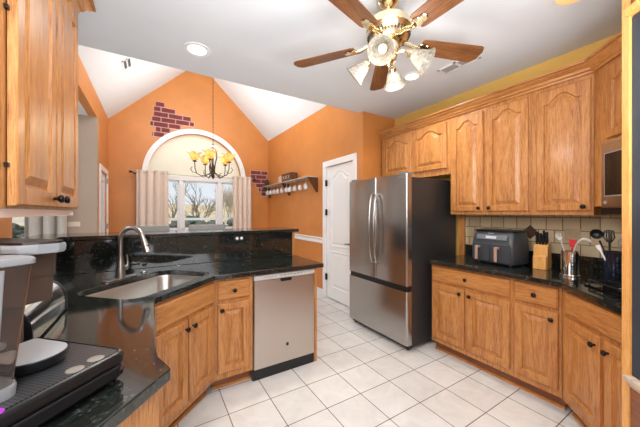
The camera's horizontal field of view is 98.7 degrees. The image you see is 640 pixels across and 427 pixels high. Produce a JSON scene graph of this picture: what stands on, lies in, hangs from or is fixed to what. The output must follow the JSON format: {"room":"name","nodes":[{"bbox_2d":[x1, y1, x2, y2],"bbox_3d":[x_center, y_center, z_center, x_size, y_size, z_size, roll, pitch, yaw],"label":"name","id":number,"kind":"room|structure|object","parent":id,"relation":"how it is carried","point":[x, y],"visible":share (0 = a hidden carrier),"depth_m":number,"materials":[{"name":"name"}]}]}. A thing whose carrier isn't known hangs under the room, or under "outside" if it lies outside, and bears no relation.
{"room":"kitchen","nodes":[
{"label":"kitchen","id":0,"kind":"room"},
{"bbox_2d":[0,55,107,237],"bbox_3d":[-2.161,-0.193,2.142,0.130,3.160,6.910,0,0,-31],"label":"wall","id":1,"kind":"structure","parent":0,"point":[88,98],"depth_m":3.82,"materials":[{"name":"orange paint"}]},
{"bbox_2d":[0,0,77,217],"bbox_3d":[-1.181,-0.564,1.010,0.349,1.158,1.115,0,0,-31],"label":"upper cabinet","id":2,"kind":"object","parent":1,"relation":"attached to","point":[39,38],"visible":1,"depth_m":0.98,"materials":[{"name":"brown wood"}]},
{"bbox_2d":[75,0,95,12],"bbox_3d":[-1.194,-1.177,1.049,0.369,0.087,1.196,0,0,-31],"label":"crown molding","id":3,"kind":"structure","parent":2,"relation":"attached to","point":[82,5],"depth_m":1.56,"materials":[{"name":"brown wood"}]},
{"bbox_2d":[99,164,107,232],"bbox_3d":[-3.639,0.317,4.591,0.084,2.140,0.890,0,0,-31],"label":"door","id":4,"kind":"structure","parent":1,"relation":"in","point":[102,181],"depth_m":4.75,"materials":[{"name":"white wood"}]},
{"bbox_2d":[67,114,97,232],"bbox_3d":[-5.164,-0.013,2.989,4.310,2.800,0.110,0,0,-31],"label":"wall","id":5,"kind":"structure","parent":0,"point":[86,213],"depth_m":4.01,"materials":[{"name":"beige paint"}]},
{"bbox_2d":[12,217,23,237],"bbox_3d":[-4.131,-0.113,3.580,0.690,1.300,0.080,0,0,-31],"label":"window","id":6,"kind":"structure","parent":5,"relation":"in","point":[17,222],"depth_m":3.65,"materials":[{"name":"white"}]},
{"bbox_2d":[67,222,79,226],"bbox_3d":[-3.517,0.167,3.928,0.140,0.070,0.008,0,0,-31],"label":"light switch","id":7,"kind":"object","parent":5,"relation":"attached to","point":[69,224],"visible":1,"depth_m":3.92,"materials":[{"name":"beige plastic"}]},
{"bbox_3d":[-4.038,-0.867,3.554,1.220,0.024,0.099,0,0,-31],"label":"curtain rod","id":8,"kind":"object","parent":5,"relation":"attached to","visible":0},
{"bbox_2d":[24,215,66,236],"bbox_3d":[-3.707,0.162,3.711,0.438,2.150,0.127,0,0,-31],"label":"curtain","id":9,"kind":"object","parent":8,"relation":"hanging from","point":[37,225],"visible":0.06,"depth_m":3.69,"materials":[{"name":"grey fabric"}]},
{"bbox_2d":[55,255,287,276],"bbox_3d":[-1.247,0.802,2.590,2.095,1.170,0.120,0,0,-31],"label":"wall","id":10,"kind":"structure","parent":0,"point":[286,255],"depth_m":2.46,"materials":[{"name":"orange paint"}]},
{"bbox_2d":[23,227,298,240],"bbox_3d":[-1.144,0.198,2.445,2.200,0.034,0.975,0,0,-31],"label":"countertop","id":11,"kind":"structure","parent":10,"relation":"on","point":[202,232],"depth_m":2.44,"materials":[{"name":"black stone"}]},
{"bbox_2d":[54,232,291,276],"bbox_3d":[-1.014,0.344,2.307,1.993,0.255,0.604,0,0,-31],"label":"backsplash","id":12,"kind":"structure","parent":10,"relation":"attached to","point":[88,256],"depth_m":2.42,"materials":[{"name":"black stone"}]},
{"bbox_2d":[233,234,244,241],"bbox_3d":[-0.805,0.257,2.743,0.115,0.070,0.018,0,0,-31],"label":"outlet","id":13,"kind":"object","parent":12,"relation":"attached to","point":[236,238],"visible":1,"depth_m":2.74,"materials":[{"name":"black plastic"}]},
{"bbox_2d":[292,232,293,254],"bbox_3d":[-0.336,0.801,3.134,0.026,1.171,0.153,0,0,-31],"label":"trim","id":14,"kind":"structure","parent":10,"relation":"attached to","point":[292,232],"depth_m":3.07,"materials":[{"name":"brown wood"}]},
{"bbox_2d":[108,71,267,231],"bbox_3d":[-2.640,-0.939,5.981,3.360,4.652,0.140,0,0,-31],"label":"wall","id":15,"kind":"structure","parent":0,"point":[130,138],"depth_m":5.70,"materials":[{"name":"orange paint"}]},
{"bbox_2d":[150,101,193,138],"bbox_3d":[-3.026,-1.818,5.657,0.806,0.822,0.010,0,0,-31],"label":"brick patch","id":16,"kind":"object","parent":15,"relation":"attached to","point":[160,118],"visible":1,"depth_m":5.58,"materials":[{"name":"red brick"}]},
{"bbox_2d":[129,170,255,179],"bbox_3d":[-2.567,-0.765,5.825,2.440,0.053,0.183,0,0,-31],"label":"curtain rod","id":17,"kind":"object","parent":15,"relation":"attached to","point":[130,171],"visible":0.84,"depth_m":5.59,"materials":[{"name":"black metal"}]},
{"bbox_2d":[135,169,167,225],"bbox_3d":[-3.248,0.162,5.328,0.548,1.950,0.088,0,0,-31],"label":"curtain","id":18,"kind":"object","parent":17,"relation":"hanging from","point":[151,189],"visible":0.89,"depth_m":5.30,"materials":[{"name":"beige fabric"}]},
{"bbox_2d":[232,176,251,228],"bbox_3d":[-1.768,0.162,6.234,0.438,1.950,0.088,0,0,-31],"label":"curtain","id":19,"kind":"object","parent":17,"relation":"hanging from","point":[242,209],"visible":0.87,"depth_m":6.23,"materials":[{"name":"beige fabric"}]},
{"bbox_2d":[142,129,244,176],"bbox_3d":[-2.612,-0.709,5.899,2.030,2.139,0.030,0,0,-31],"label":"trim","id":20,"kind":"structure","parent":15,"relation":"attached to","point":[166,137],"depth_m":5.78,"materials":[{"name":"white"}]},
{"bbox_2d":[168,175,232,229],"bbox_3d":[-2.617,-0.183,5.925,2.350,1.170,0.280,0,0,-31],"label":"window","id":21,"kind":"structure","parent":15,"relation":"in","point":[191,200],"depth_m":6.01,"materials":[{"name":"white"}]},
{"bbox_2d":[250,170,266,196],"bbox_3d":[-1.465,-0.696,6.612,0.416,0.618,0.010,0,0,-31],"label":"brick patch","id":22,"kind":"object","parent":15,"relation":"attached to","point":[260,176],"visible":0.82,"depth_m":6.63,"materials":[{"name":"red brick"}]},
{"bbox_2d":[148,135,238,178],"bbox_3d":[-2.710,-1.233,6.057,1.910,0.970,0.058,0,0,-31],"label":"wall","id":23,"kind":"structure","parent":0,"point":[172,156],"depth_m":5.92,"materials":[{"name":"beige paint"}]},
{"bbox_2d":[78,45,326,140],"bbox_3d":[-1.732,-2.467,4.497,3.360,1.676,3.620,0,0,-31],"label":"vault","id":24,"kind":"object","parent":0,"point":[272,114],"depth_m":4.97,"materials":[{"name":"white paint"}]},
{"bbox_2d":[122,57,131,70],"bbox_3d":[-2.732,-2.106,3.897,0.107,0.102,0.280,0,0,-31],"label":"air vent","id":25,"kind":"object","parent":24,"relation":"attached to","point":[127,63],"visible":0.98,"depth_m":3.89,"materials":[{"name":"white metal"}]},
{"bbox_2d":[187,78,235,178],"bbox_3d":[-1.810,-1.881,4.559,0.747,2.667,0.778,0,0,-31],"label":"chandelier","id":26,"kind":"object","parent":24,"relation":"hanging from","point":[228,157],"visible":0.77,"depth_m":4.54,"materials":[{"name":"yellow glass"}]},
{"bbox_2d":[268,105,358,288],"bbox_3d":[-0.321,-0.203,5.296,0.120,3.180,3.450,0,0,-31],"label":"wall","id":27,"kind":"structure","parent":0,"point":[330,133],"depth_m":5.00,"materials":[{"name":"orange paint"}]},
{"bbox_2d":[262,176,317,197],"bbox_3d":[-0.696,-0.482,5.600,0.199,0.268,2.220,0,0,-31],"label":"wall shelf","id":28,"kind":"object","parent":27,"relation":"attached to","point":[313,179],"visible":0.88,"depth_m":5.07,"materials":[{"name":"brown wood"}]},
{"bbox_2d":[282,172,296,181],"bbox_3d":[-0.614,-0.694,5.463,0.145,0.155,0.440,0,0,-31],"label":"wooden box","id":29,"kind":"object","parent":28,"relation":"on","point":[291,175],"visible":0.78,"depth_m":5.30,"materials":[{"name":"brown wood"}]},
{"bbox_2d":[294,233,322,242],"bbox_3d":[-0.623,0.467,5.642,0.034,0.100,2.545,0,0,-31],"label":"trim","id":30,"kind":"structure","parent":27,"relation":"attached to","point":[296,236],"depth_m":4.93,"materials":[{"name":"white wood"}]},
{"bbox_2d":[317,287,322,295],"bbox_3d":[-0.615,1.332,5.646,0.016,0.110,2.545,0,0,-31],"label":"baseboard","id":31,"kind":"structure","parent":27,"relation":"attached to","point":[319,290],"depth_m":4.63,"materials":[{"name":"white wood"}]},
{"bbox_2d":[323,153,356,306],"bbox_3d":[0.319,0.280,4.204,0.148,2.215,0.870,0,0,-31],"label":"door","id":32,"kind":"structure","parent":27,"relation":"in","point":[337,179],"depth_m":4.24,"materials":[{"name":"white wood"}]},
{"bbox_2d":[78,0,621,118],"bbox_3d":[-1.355,-1.418,0.490,8.200,0.110,8.250,0,0,-31],"label":"ceiling","id":33,"kind":"structure","parent":0,"point":[252,43],"depth_m":2.17,"materials":[{"name":"white paint"}]},
{"bbox_2d":[183,42,210,56],"bbox_3d":[-1.028,-1.358,2.302,0.214,0.008,0.214,0,0,-31],"label":"recessed light","id":34,"kind":"object","parent":33,"relation":"in","point":[196,49],"visible":1,"depth_m":2.29,"materials":[{"name":"white"}]},
{"bbox_2d":[294,0,483,91],"bbox_3d":[0.453,-1.077,1.685,1.282,0.570,1.231,0,0,-31],"label":"ceiling fan","id":35,"kind":"object","parent":33,"relation":"hanging from","point":[389,29],"visible":1,"depth_m":1.65,"materials":[{"name":"brown wood"}]},
{"bbox_2d":[402,72,421,81],"bbox_3d":[0.922,-1.358,2.756,0.194,0.008,0.194,0,0,-31],"label":"recessed light","id":36,"kind":"object","parent":33,"relation":"in","point":[411,76],"visible":0.95,"depth_m":2.75,"materials":[{"name":"white"}]},
{"bbox_2d":[437,56,480,73],"bbox_3d":[1.270,-1.359,2.523,0.130,0.008,0.340,0,0,-31],"label":"ceiling vent","id":37,"kind":"object","parent":33,"relation":"in","point":[455,65],"visible":0.73,"depth_m":2.56,"materials":[{"name":"white metal"}]},
{"bbox_2d":[555,0,578,4],"bbox_3d":[1.504,-1.313,1.623,0.200,0.100,0.200,0,0,-31],"label":"flush light","id":38,"kind":"object","parent":33,"relation":"attached to","point":[559,2],"visible":1,"depth_m":1.66,"materials":[{"name":"yellow glass"}]},
{"bbox_2d":[358,112,394,179],"bbox_3d":[0.810,0.012,3.907,0.600,2.750,0.100,0,0,-31],"label":"wall","id":39,"kind":"structure","parent":0,"point":[369,125],"depth_m":3.79,"materials":[{"name":"orange paint"}]},
{"bbox_2d":[175,294,581,426],"bbox_3d":[-1.728,1.417,1.053,8.150,0.060,9.600,0,0,-31],"label":"floor","id":40,"kind":"structure","parent":0,"point":[359,377],"depth_m":2.07,"materials":[{"name":"tile"}]},
{"bbox_2d":[117,391,158,426],"bbox_3d":[-0.815,0.950,0.721,0.673,0.875,1.320,0,0,-31],"label":"base cabinet","id":41,"kind":"object","parent":40,"relation":"on","point":[147,414],"visible":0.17,"depth_m":0.78,"materials":[{"name":"brown wood"}]},
{"bbox_2d":[39,255,323,426],"bbox_3d":[-0.500,0.492,1.493,2.024,0.038,2.469,0,0,-31],"label":"countertop","id":42,"kind":"structure","parent":41,"relation":"on","point":[128,325],"depth_m":1.17,"materials":[{"name":"black stone"}]},
{"bbox_2d":[0,238,69,402],"bbox_3d":[-0.791,0.231,0.613,0.292,0.318,0.341,0,0,14],"label":"coffee maker","id":43,"kind":"object","parent":42,"relation":"on","point":[27,265],"visible":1,"depth_m":0.65,"materials":[{"name":"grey plastic"}]},
{"bbox_2d":[14,337,69,376],"bbox_3d":[-0.749,0.374,0.708,0.168,0.031,0.136,0,0,14],"label":"drip tray","id":44,"kind":"object","parent":43,"relation":"on","point":[37,354],"depth_m":0.70,"materials":[{"name":"silver plastic"}]},
{"bbox_2d":[24,280,67,341],"bbox_3d":[-1.201,0.393,1.091,0.210,0.160,0.465,0,0,-31],"label":"toaster","id":45,"kind":"object","parent":42,"relation":"on","point":[38,316],"visible":0.36,"depth_m":1.08,"materials":[{"name":"silver metal"}]},
{"bbox_2d":[0,338,123,426],"bbox_3d":[-0.763,0.432,0.624,0.341,0.082,0.430,0,0,14],"label":"pod drawer","id":46,"kind":"object","parent":42,"relation":"on","point":[40,396],"visible":0.63,"depth_m":0.65,"materials":[{"name":"black plastic"}]},
{"bbox_2d":[65,365,84,373],"bbox_3d":[-0.610,0.390,0.685,0.037,0.001,0.037,0,0,-31],"label":"pod","id":47,"kind":"object","parent":46,"relation":"on","point":[74,369],"visible":1,"depth_m":0.68,"materials":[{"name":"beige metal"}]},
{"bbox_2d":[87,355,103,361],"bbox_3d":[-0.600,0.390,0.736,0.037,0.001,0.037,0,0,-31],"label":"pod","id":48,"kind":"object","parent":46,"relation":"on","point":[97,357],"visible":1,"depth_m":0.73,"materials":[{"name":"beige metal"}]},
{"bbox_2d":[102,226,150,282],"bbox_3d":[-1.317,0.283,1.939,0.283,0.378,0.250,0,0,14],"label":"faucet","id":49,"kind":"object","parent":42,"relation":"on","point":[120,269],"visible":1,"depth_m":1.94,"materials":[{"name":"silver metal"}]},
{"bbox_2d":[87,275,201,298],"bbox_3d":[-1.147,0.617,1.881,0.520,0.210,0.770,0,0,14],"label":"sink","id":50,"kind":"object","parent":42,"relation":"in","point":[149,286],"visible":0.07,"depth_m":2.09,"materials":[{"name":"silver metal"}]},
{"bbox_2d":[124,225,169,231],"bbox_3d":[-1.728,0.764,2.758,0.432,1.247,0.509,0,0,-31],"label":"bar stool","id":51,"kind":"object","parent":40,"relation":"on","point":[154,227],"visible":0.09,"depth_m":2.97,"materials":[{"name":"grey fabric"}]},
{"bbox_2d":[155,281,213,426],"bbox_3d":[-1.091,0.950,1.862,0.555,0.875,0.572,0,0,14],"label":"base cabinet","id":52,"kind":"object","parent":40,"relation":"on","point":[184,322],"visible":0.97,"depth_m":1.77,"materials":[{"name":"brown wood"}]},
{"bbox_2d":[188,224,225,229],"bbox_3d":[-1.217,0.764,3.071,0.432,1.247,0.509,0,0,-31],"label":"bar stool","id":53,"kind":"object","parent":40,"relation":"on","point":[202,226],"visible":0.12,"depth_m":3.25,"materials":[{"name":"grey fabric"}]},
{"bbox_2d":[211,276,252,389],"bbox_3d":[-0.806,0.950,2.379,0.300,0.875,0.595,0,0,-31],"label":"base cabinet","id":54,"kind":"object","parent":40,"relation":"on","point":[233,298],"visible":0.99,"depth_m":2.16,"materials":[{"name":"brown wood"}]},
{"bbox_2d":[251,269,314,381],"bbox_3d":[-0.439,0.953,2.624,0.578,0.868,0.566,0,0,-31],"label":"dishwasher","id":55,"kind":"object","parent":40,"relation":"on","point":[283,302],"visible":0.86,"depth_m":2.37,"materials":[{"name":"silver metal"}]},
{"bbox_2d":[314,268,316,361],"bbox_3d":[-0.187,0.950,2.802,0.026,0.875,0.561,0,0,-31],"label":"end panel","id":56,"kind":"object","parent":40,"relation":"on","point":[315,273],"visible":0.24,"depth_m":2.56,"materials":[{"name":"brown wood"}]},
{"bbox_2d":[350,171,455,349],"bbox_3d":[0.927,0.489,3.293,0.900,1.796,0.930,0,0,-31],"label":"refrigerator","id":57,"kind":"object","parent":40,"relation":"on","point":[399,222],"visible":0.97,"depth_m":2.92,"materials":[{"name":"grey metal"}]},
{"bbox_2d":[432,264,517,386],"bbox_3d":[1.557,0.950,2.614,0.655,0.875,0.735,0,0,-31],"label":"base cabinet","id":58,"kind":"object","parent":40,"relation":"on","point":[472,312],"visible":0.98,"depth_m":2.41,"materials":[{"name":"brown wood"}]},
{"bbox_2d":[428,254,621,314],"bbox_3d":[1.719,0.492,1.856,1.189,0.038,2.228,0,0,-31],"label":"countertop","id":59,"kind":"structure","parent":58,"relation":"on","point":[525,272],"depth_m":2.10,"materials":[{"name":"black stone"}]},
{"bbox_2d":[459,214,465,254],"bbox_3d":[1.619,0.704,3.120,0.039,1.366,0.058,0,0,-31],"label":"end panel","id":60,"kind":"object","parent":59,"relation":"on","point":[462,217],"visible":0.44,"depth_m":3.10,"materials":[{"name":"brown wood"}]},
{"bbox_2d":[472,228,528,266],"bbox_3d":[1.657,0.315,2.564,0.325,0.315,0.385,0,0,-25],"label":"air fryer","id":61,"kind":"object","parent":59,"relation":"on","point":[510,247],"visible":1,"depth_m":2.44,"materials":[{"name":"grey plastic"}]},
{"bbox_2d":[472,242,489,260],"bbox_3d":[1.508,0.364,2.589,0.075,0.160,0.168,0,0,-31],"label":"basket","id":62,"kind":"object","parent":61,"relation":"on","point":[480,250],"depth_m":2.58,"materials":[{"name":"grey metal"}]},
{"bbox_2d":[491,244,510,263],"bbox_3d":[1.584,0.364,2.429,0.075,0.160,0.168,0,0,-31],"label":"basket","id":63,"kind":"object","parent":61,"relation":"on","point":[500,253],"depth_m":2.42,"materials":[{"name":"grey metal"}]},
{"bbox_2d":[533,242,551,269],"bbox_3d":[1.881,0.361,2.330,0.147,0.224,0.098,0,0,-36],"label":"knife block","id":64,"kind":"object","parent":59,"relation":"on","point":[542,257],"visible":0.95,"depth_m":2.29,"materials":[{"name":"brown wood"}]},
{"bbox_2d":[535,232,537,243],"bbox_3d":[1.844,0.215,2.342,0.026,0.105,0.018,0,0,-31],"label":"knife","id":65,"kind":"object","parent":64,"relation":"on","point":[536,233],"visible":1,"depth_m":2.34,"materials":[{"name":"black plastic"}]},
{"bbox_2d":[559,250,580,277],"bbox_3d":[1.860,0.380,2.047,0.118,0.185,0.118,0,0,-31],"label":"utensil crock","id":66,"kind":"object","parent":59,"relation":"on","point":[570,261],"visible":0.98,"depth_m":2.01,"materials":[{"name":"silver metal"}]},
{"bbox_2d":[555,232,564,250],"bbox_3d":[1.846,0.308,2.075,0.020,0.318,0.115,0,0,-23],"label":"spoon","id":67,"kind":"object","parent":66,"relation":"in","point":[558,235],"visible":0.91,"depth_m":2.10,"materials":[{"name":"grey metal"}]},
{"bbox_2d":[569,239,576,251],"bbox_3d":[1.891,0.334,2.059,0.026,0.264,0.046,0,0,-31],"label":"spatula","id":68,"kind":"object","parent":66,"relation":"in","point":[572,242],"visible":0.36,"depth_m":2.06,"materials":[{"name":"red plastic"}]},
{"bbox_2d":[573,237,591,251],"bbox_3d":[1.874,0.322,1.983,0.028,0.289,0.133,0,0,-31],"label":"serving spoon","id":69,"kind":"object","parent":66,"relation":"in","point":[583,238],"visible":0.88,"depth_m":1.97,"materials":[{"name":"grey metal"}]},
{"bbox_2d":[584,279,621,297],"bbox_3d":[1.875,0.450,1.419,0.470,0.046,0.690,0,0,14],"label":"cooktop","id":70,"kind":"object","parent":59,"relation":"in","point":[616,290],"visible":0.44,"depth_m":1.68,"materials":[{"name":"black glass"}]},
{"bbox_2d":[603,250,621,284],"bbox_3d":[1.980,0.367,1.851,0.110,0.210,0.110,0,0,-31],"label":"utensil crock","id":71,"kind":"object","parent":59,"relation":"on","point":[612,264],"visible":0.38,"depth_m":1.82,"materials":[{"name":"black ceramic"}]},
{"bbox_2d":[590,229,604,250],"bbox_3d":[1.944,0.291,1.881,0.032,0.353,0.141,0,0,-35],"label":"ladle","id":72,"kind":"object","parent":71,"relation":"in","point":[595,233],"visible":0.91,"depth_m":1.91,"materials":[{"name":"black plastic"}]},
{"bbox_2d":[595,245,604,259],"bbox_3d":[1.933,0.343,1.854,0.112,0.249,0.015,0,0,40],"label":"spatula","id":73,"kind":"object","parent":71,"relation":"in","point":[598,247],"visible":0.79,"depth_m":1.87,"materials":[{"name":"white plastic"}]},
{"bbox_2d":[603,230,614,251],"bbox_3d":[1.961,0.291,1.864,0.019,0.348,0.059,0,0,-31],"label":"slotted spoon","id":74,"kind":"object","parent":71,"relation":"in","point":[608,239],"visible":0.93,"depth_m":1.86,"materials":[{"name":"black plastic"}]},
{"bbox_2d":[617,237,621,250],"bbox_3d":[2.032,0.315,1.842,0.053,0.302,0.055,0,0,-31],"label":"whisk","id":75,"kind":"object","parent":71,"relation":"in","point":[618,242],"visible":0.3,"depth_m":1.85,"materials":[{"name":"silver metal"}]},
{"bbox_2d":[513,279,567,409],"bbox_3d":[1.827,0.950,2.172,0.655,0.875,0.298,0,0,-31],"label":"base cabinet","id":76,"kind":"object","parent":40,"relation":"on","point":[537,308],"visible":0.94,"depth_m":2.00,"materials":[{"name":"brown wood"}]},
{"bbox_2d":[562,289,621,426],"bbox_3d":[1.795,0.950,1.464,0.555,0.875,0.780,0,0,14],"label":"base cabinet","id":77,"kind":"object","parent":40,"relation":"on","point":[591,331],"visible":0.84,"depth_m":1.61,"materials":[{"name":"brown wood"}]},
{"bbox_2d":[622,0,639,426],"bbox_3d":[1.213,0.087,0.734,0.192,2.600,0.760,0,0,14],"label":"tall cabinet","id":78,"kind":"object","parent":40,"relation":"on","point":[630,9],"visible":1,"depth_m":1.09,"materials":[{"name":"brown wood"}]},
{"bbox_2d":[395,34,621,255],"bbox_3d":[1.998,0.012,2.635,0.100,2.750,3.510,0,0,-31],"label":"wall","id":79,"kind":"structure","parent":0,"point":[580,54],"depth_m":2.75,"materials":[{"name":"yellow paint"}]},
{"bbox_2d":[382,118,450,178],"bbox_3d":[1.250,-0.723,3.446,0.331,0.620,1.025,0,0,-31],"label":"upper cabinet","id":80,"kind":"object","parent":79,"relation":"attached to","point":[425,151],"visible":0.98,"depth_m":3.24,"materials":[{"name":"brown wood"}]},
{"bbox_2d":[451,92,531,214],"bbox_3d":[1.695,-0.506,2.686,0.365,1.053,0.735,0,0,-31],"label":"upper cabinet","id":81,"kind":"object","parent":79,"relation":"attached to","point":[491,146],"visible":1,"depth_m":2.56,"materials":[{"name":"brown wood"}]},
{"bbox_2d":[465,244,602,272],"bbox_3d":[2.221,0.414,2.154,0.021,0.115,2.213,0,0,-31],"label":"backsplash","id":82,"kind":"structure","parent":79,"relation":"attached to","point":[595,264],"depth_m":2.25,"materials":[{"name":"black stone"}]},
{"bbox_2d":[466,214,621,257],"bbox_3d":[2.221,0.189,2.159,0.016,0.335,2.205,0,0,-31],"label":"backsplash","id":83,"kind":"structure","parent":79,"relation":"attached to","point":[552,224],"depth_m":2.38,"materials":[{"name":"beige tile"}]},
{"bbox_2d":[525,225,536,238],"bbox_3d":[1.960,0.182,2.565,0.005,0.131,0.131,0,0,-31],"label":"accent tile","id":84,"kind":"structure","parent":83,"relation":"attached to","point":[531,231],"depth_m":2.56,"materials":[{"name":"brown tile"}]},
{"bbox_2d":[565,229,580,240],"bbox_3d":[2.117,0.187,2.306,0.009,0.100,0.104,0,0,-31],"label":"tile","id":85,"kind":"structure","parent":83,"relation":"attached to","point":[575,234],"depth_m":2.30,"materials":[{"name":"beige tile"}]},
{"bbox_2d":[532,73,606,214],"bbox_3d":[1.985,-0.506,2.211,0.365,1.053,0.376,0,0,-31],"label":"upper cabinet","id":86,"kind":"object","parent":79,"relation":"attached to","point":[562,113],"visible":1,"depth_m":2.11,"materials":[{"name":"brown wood"}]},
{"bbox_2d":[594,54,621,206],"bbox_3d":[2.014,-0.538,1.556,0.321,0.990,0.800,0,0,14],"label":"upper cabinet","id":87,"kind":"object","parent":79,"relation":"attached to","point":[607,79],"visible":0.45,"depth_m":1.88,"materials":[{"name":"brown wood"}]},
{"bbox_2d":[378,31,621,139],"bbox_3d":[1.489,-1.052,2.586,0.485,0.087,2.729,0,0,-20],"label":"crown molding","id":88,"kind":"structure","parent":87,"relation":"attached to","point":[611,49],"depth_m":2.30,"materials":[{"name":"brown wood"}]},
{"bbox_2d":[601,137,621,213],"bbox_3d":[2.001,-0.228,1.549,0.333,0.480,0.760,0,0,14],"label":"microwave","id":89,"kind":"object","parent":87,"relation":"attached to","point":[611,151],"visible":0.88,"depth_m":1.79,"materials":[{"name":"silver metal"}]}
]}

